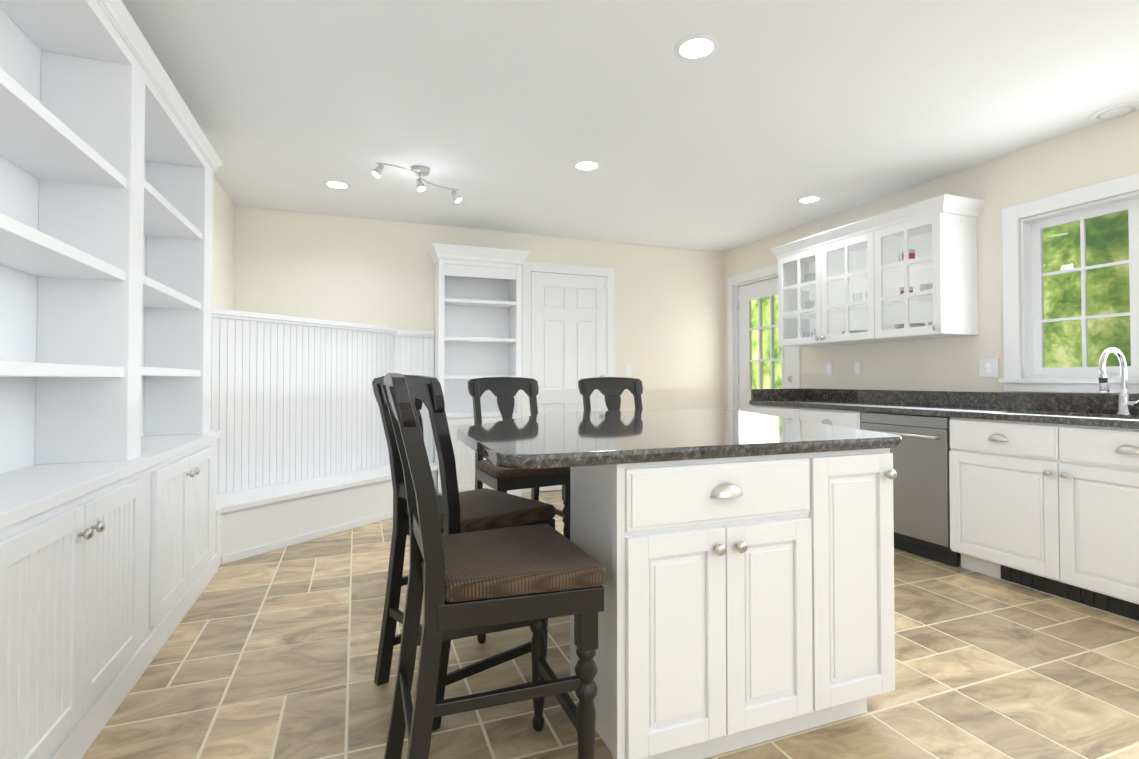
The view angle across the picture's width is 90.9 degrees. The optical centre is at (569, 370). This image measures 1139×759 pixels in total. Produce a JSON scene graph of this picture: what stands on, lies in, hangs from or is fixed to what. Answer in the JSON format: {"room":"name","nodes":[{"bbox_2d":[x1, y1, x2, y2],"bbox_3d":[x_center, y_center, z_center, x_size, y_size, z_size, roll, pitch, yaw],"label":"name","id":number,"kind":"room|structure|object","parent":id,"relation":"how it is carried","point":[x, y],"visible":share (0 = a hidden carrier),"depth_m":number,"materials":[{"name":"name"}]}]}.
{"room":"kitchen","nodes":[
{"label":"kitchen","id":0,"kind":"room"},
{"bbox_2d":[212,176,233,309],"bbox_3d":[-1.525,-0.152,0.799,0.400,2.520,7.900,0,-1,-21],"label":"wall","id":1,"kind":"structure","parent":0,"point":[223,254],"depth_m":4.19,"materials":[{"name":"beige paint"}]},
{"bbox_2d":[233,205,724,491],"bbox_3d":[-0.642,-0.075,5.423,5.336,2.520,0.120,0,-1,-21],"label":"wall","id":2,"kind":"structure","parent":0,"point":[669,329],"depth_m":5.15,"materials":[{"name":"beige paint"}]},
{"bbox_2d":[522,261,614,492],"bbox_3d":[0.014,0.067,5.561,0.990,2.238,0.081,0,-1,-21],"label":"back door","id":3,"kind":"structure","parent":2,"relation":"in","point":[568,331],"depth_m":5.58,"materials":[{"name":"white paint"}]},
{"bbox_2d":[625,365,630,375],"bbox_3d":[0.609,0.004,5.827,0.070,0.115,0.010,0,-1,-21],"label":"switch plate","id":4,"kind":"object","parent":2,"relation":"attached to","point":[627,370],"visible":1,"depth_m":5.82,"materials":[{"name":"white paint"}]},
{"bbox_2d":[81,490,1138,758],"bbox_3d":[0.774,1.152,1.677,5.336,0.061,8.150,0,-1,-21],"label":"floor","id":5,"kind":"structure","parent":0,"point":[273,654],"depth_m":2.04,"materials":[{"name":"beige tile"}]},
{"bbox_2d":[0,0,222,758],"bbox_3d":[-1.548,-0.057,1.601,0.366,2.354,3.440,0,-1,-21],"label":"built-in bookcase","id":6,"kind":"object","parent":5,"relation":"on","point":[110,162],"visible":1,"depth_m":1.97,"materials":[{"name":"white paint"}]},
{"bbox_2d":[211,308,436,566],"bbox_3d":[-1.720,0.386,4.138,1.594,1.554,1.497,0,-1,-21],"label":"built-in bench","id":7,"kind":"object","parent":5,"relation":"on","point":[296,419],"visible":0.88,"depth_m":4.08,"materials":[{"name":"white paint"}]},
{"bbox_2d":[372,375,555,730],"bbox_3d":[-0.389,0.572,2.055,0.518,1.110,0.471,1,-1,-43],"label":"stool","id":8,"kind":"object","parent":5,"relation":"on","point":[482,509],"visible":0.4,"depth_m":1.98,"materials":[{"name":"black paint"}]},
{"bbox_2d":[428,243,530,496],"bbox_3d":[-0.826,0.044,5.101,0.878,2.268,0.342,0,-1,-21],"label":"bookcase","id":9,"kind":"object","parent":5,"relation":"on","point":[478,319],"visible":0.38,"depth_m":5.15,"materials":[{"name":"white paint"}]},
{"bbox_2d":[382,373,605,758],"bbox_3d":[-0.226,0.563,1.505,0.518,1.110,0.471,0,-1,-21],"label":"stool","id":10,"kind":"object","parent":5,"relation":"on","point":[533,577],"visible":1,"depth_m":1.36,"materials":[{"name":"black paint"}]},
{"bbox_2d":[468,377,569,539],"bbox_3d":[-0.284,0.591,3.180,0.471,1.110,0.518,1,-1,-29],"label":"stool","id":11,"kind":"object","parent":5,"relation":"on","point":[504,390],"visible":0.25,"depth_m":3.15,"materials":[{"name":"black paint"}]},
{"bbox_2d":[578,377,642,411],"bbox_3d":[0.351,0.595,3.411,0.471,1.110,0.518,0,-1,-21],"label":"stool","id":12,"kind":"object","parent":5,"relation":"on","point":[611,389],"visible":0.19,"depth_m":3.61,"materials":[{"name":"black paint"}]},
{"bbox_2d":[570,441,902,758],"bbox_3d":[0.547,0.693,2.286,1.392,0.877,1.366,0,-1,-21],"label":"kitchen island","id":13,"kind":"object","parent":5,"relation":"on","point":[745,559],"depth_m":1.58,"materials":[{"name":"white paint"}]},
{"bbox_2d":[457,409,902,468],"bbox_3d":[0.399,0.238,2.411,1.810,0.034,1.640,0,-1,-21],"label":"island countertop","id":14,"kind":"structure","parent":13,"relation":"on","point":[545,440],"depth_m":1.78,"materials":[{"name":"black stone"}]},
{"bbox_2d":[749,401,788,417],"bbox_3d":[1.982,0.733,4.689,0.638,0.877,0.632,0,-1,-21],"label":"base cabinet","id":15,"kind":"object","parent":5,"relation":"on","point":[772,410],"depth_m":4.63,"materials":[{"name":"white paint"}]},
{"bbox_2d":[789,405,908,428],"bbox_3d":[2.161,0.725,4.217,0.638,0.877,0.634,0,-1,-21],"label":"base cabinet","id":16,"kind":"object","parent":5,"relation":"on","point":[850,418],"depth_m":4.07,"materials":[{"name":"white paint"}]},
{"bbox_2d":[861,412,956,566],"bbox_3d":[2.329,0.717,3.618,0.651,0.874,0.596,0,-1,-21],"label":"dishwasher","id":17,"kind":"object","parent":5,"relation":"on","point":[921,501],"visible":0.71,"depth_m":3.40,"materials":[{"name":"silver metal"}]},
{"bbox_2d":[945,413,1138,621],"bbox_3d":[2.694,0.702,2.815,0.638,0.877,1.154,0,-1,-21],"label":"base cabinet","id":18,"kind":"object","parent":5,"relation":"on","point":[1044,492],"depth_m":2.77,"materials":[{"name":"white paint"}]},
{"bbox_2d":[753,401,1138,424],"bbox_3d":[2.555,0.252,3.177,0.647,0.035,3.880,0,-1,-21],"label":"countertop","id":19,"kind":"structure","parent":18,"relation":"on","point":[865,406],"depth_m":3.29,"materials":[{"name":"black stone"}]},
{"bbox_2d":[1098,348,1138,414],"bbox_3d":[2.821,0.055,2.859,0.231,0.346,0.129,0,-1,-21],"label":"faucet","id":20,"kind":"object","parent":19,"relation":"on","point":[1125,404],"visible":1,"depth_m":2.90,"materials":[{"name":"silver metal"}]},
{"bbox_2d":[121,0,1138,251],"bbox_3d":[0.774,-1.447,1.720,5.336,0.100,8.150,0,-1,-21],"label":"ceiling","id":21,"kind":"structure","parent":0,"point":[507,114],"depth_m":2.85,"materials":[{"name":"white paint"}]},
{"bbox_2d":[323,180,350,188],"bbox_3d":[-1.699,-1.355,4.099,0.190,0.004,0.190,0,-1,-21],"label":"recessed light","id":22,"kind":"object","parent":21,"relation":"in","point":[334,184],"visible":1,"depth_m":4.08,"materials":[{"name":"white paint"}]},
{"bbox_2d":[371,162,461,202],"bbox_3d":[-1.010,-1.286,3.786,0.628,0.153,0.391,0,-1,-21],"label":"track light","id":23,"kind":"object","parent":21,"relation":"attached to","point":[419,171],"visible":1,"depth_m":3.76,"materials":[{"name":"silver metal"}]},
{"bbox_2d":[573,160,600,170],"bbox_3d":[0.116,-1.361,3.732,0.190,0.004,0.190,0,-1,-21],"label":"recessed light","id":24,"kind":"object","parent":21,"relation":"in","point":[586,165],"visible":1,"depth_m":3.72,"materials":[{"name":"white paint"}]},
{"bbox_2d":[674,34,718,60],"bbox_3d":[0.545,-1.383,2.408,0.190,0.004,0.190,0,-1,-21],"label":"recessed light","id":25,"kind":"object","parent":21,"relation":"in","point":[695,47],"visible":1,"depth_m":2.40,"materials":[{"name":"white paint"}]},
{"bbox_2d":[796,196,821,203],"bbox_3d":[1.895,-1.349,4.437,0.190,0.004,0.190,0,-1,-21],"label":"recessed light","id":26,"kind":"object","parent":21,"relation":"in","point":[808,199],"visible":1,"depth_m":4.42,"materials":[{"name":"white paint"}]},
{"bbox_2d":[1089,102,1138,121],"bbox_3d":[2.907,-1.371,2.985,0.210,0.010,0.210,0,-1,-21],"label":"recessed light","id":27,"kind":"object","parent":21,"relation":"in","point":[1111,112],"visible":0.88,"depth_m":2.97,"materials":[{"name":"white paint"}]},
{"bbox_2d":[724,110,1138,409],"bbox_3d":[3.206,-0.122,2.596,0.150,2.520,7.900,0,-1,-21],"label":"wall","id":28,"kind":"structure","parent":0,"point":[1103,151],"depth_m":3.72,"materials":[{"name":"beige paint"}]},
{"bbox_2d":[727,264,800,411],"bbox_3d":[2.012,0.079,5.704,0.171,2.218,1.065,0,-1,-21],"label":"door","id":29,"kind":"structure","parent":28,"relation":"in","point":[741,295],"depth_m":5.93,"materials":[{"name":"white paint"}]},
{"bbox_2d":[749,389,808,400],"bbox_3d":[1.868,0.214,4.980,0.605,0.100,0.022,0,-1,-21],"label":"backsplash","id":30,"kind":"structure","parent":28,"relation":"attached to","point":[756,394],"depth_m":4.96,"materials":[{"name":"black stone"}]},
{"bbox_2d":[777,219,872,346],"bbox_3d":[2.199,-0.657,4.551,0.348,0.876,1.046,0,-1,-21],"label":"upper cabinet","id":31,"kind":"object","parent":28,"relation":"attached to","point":[821,277],"depth_m":4.58,"materials":[{"name":"white paint"}]},
{"bbox_2d":[825,362,831,374],"bbox_3d":[2.253,-0.014,4.875,0.009,0.116,0.070,0,-1,-21],"label":"electrical outlet plate","id":32,"kind":"object","parent":28,"relation":"attached to","point":[828,368],"visible":1,"depth_m":4.87,"materials":[{"name":"white paint"}]},
{"bbox_2d":[854,361,860,374],"bbox_3d":[2.360,-0.019,4.594,0.009,0.116,0.070,0,-1,-21],"label":"electrical outlet plate","id":33,"kind":"object","parent":28,"relation":"attached to","point":[857,367],"visible":1,"depth_m":4.59,"materials":[{"name":"white paint"}]},
{"bbox_2d":[865,194,980,341],"bbox_3d":[2.442,-0.668,3.909,0.348,0.876,0.552,0,-1,-21],"label":"upper cabinet","id":34,"kind":"object","parent":28,"relation":"attached to","point":[908,272],"depth_m":3.80,"materials":[{"name":"white paint"}]},
{"bbox_2d":[809,389,1138,412],"bbox_3d":[2.847,0.186,3.289,0.022,0.100,3.880,0,-1,-21],"label":"backsplash","id":35,"kind":"structure","parent":28,"relation":"attached to","point":[1084,403],"depth_m":3.62,"materials":[{"name":"black stone"}]},
{"bbox_2d":[979,359,998,376],"bbox_3d":[2.722,-0.015,3.640,0.009,0.116,0.115,0,-1,-21],"label":"electrical outlet plate","id":36,"kind":"object","parent":28,"relation":"attached to","point":[988,367],"visible":1,"depth_m":3.64,"materials":[{"name":"white paint"}]},
{"bbox_2d":[999,172,1138,393],"bbox_3d":[3.038,-0.456,2.976,0.196,1.160,1.310,0,-1,-21],"label":"window","id":37,"kind":"structure","parent":28,"relation":"in","point":[1037,376],"depth_m":3.34,"materials":[{"name":"white paint"}]},
{"label":"outside","id":38,"kind":"structure","parent":0,"visible":0},
{"bbox_2d":[751,211,1130,388],"bbox_3d":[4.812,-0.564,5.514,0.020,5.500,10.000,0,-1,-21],"label":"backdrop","id":39,"kind":"structure","parent":38,"point":[1110,298],"depth_m":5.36,"materials":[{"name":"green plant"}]}
]}

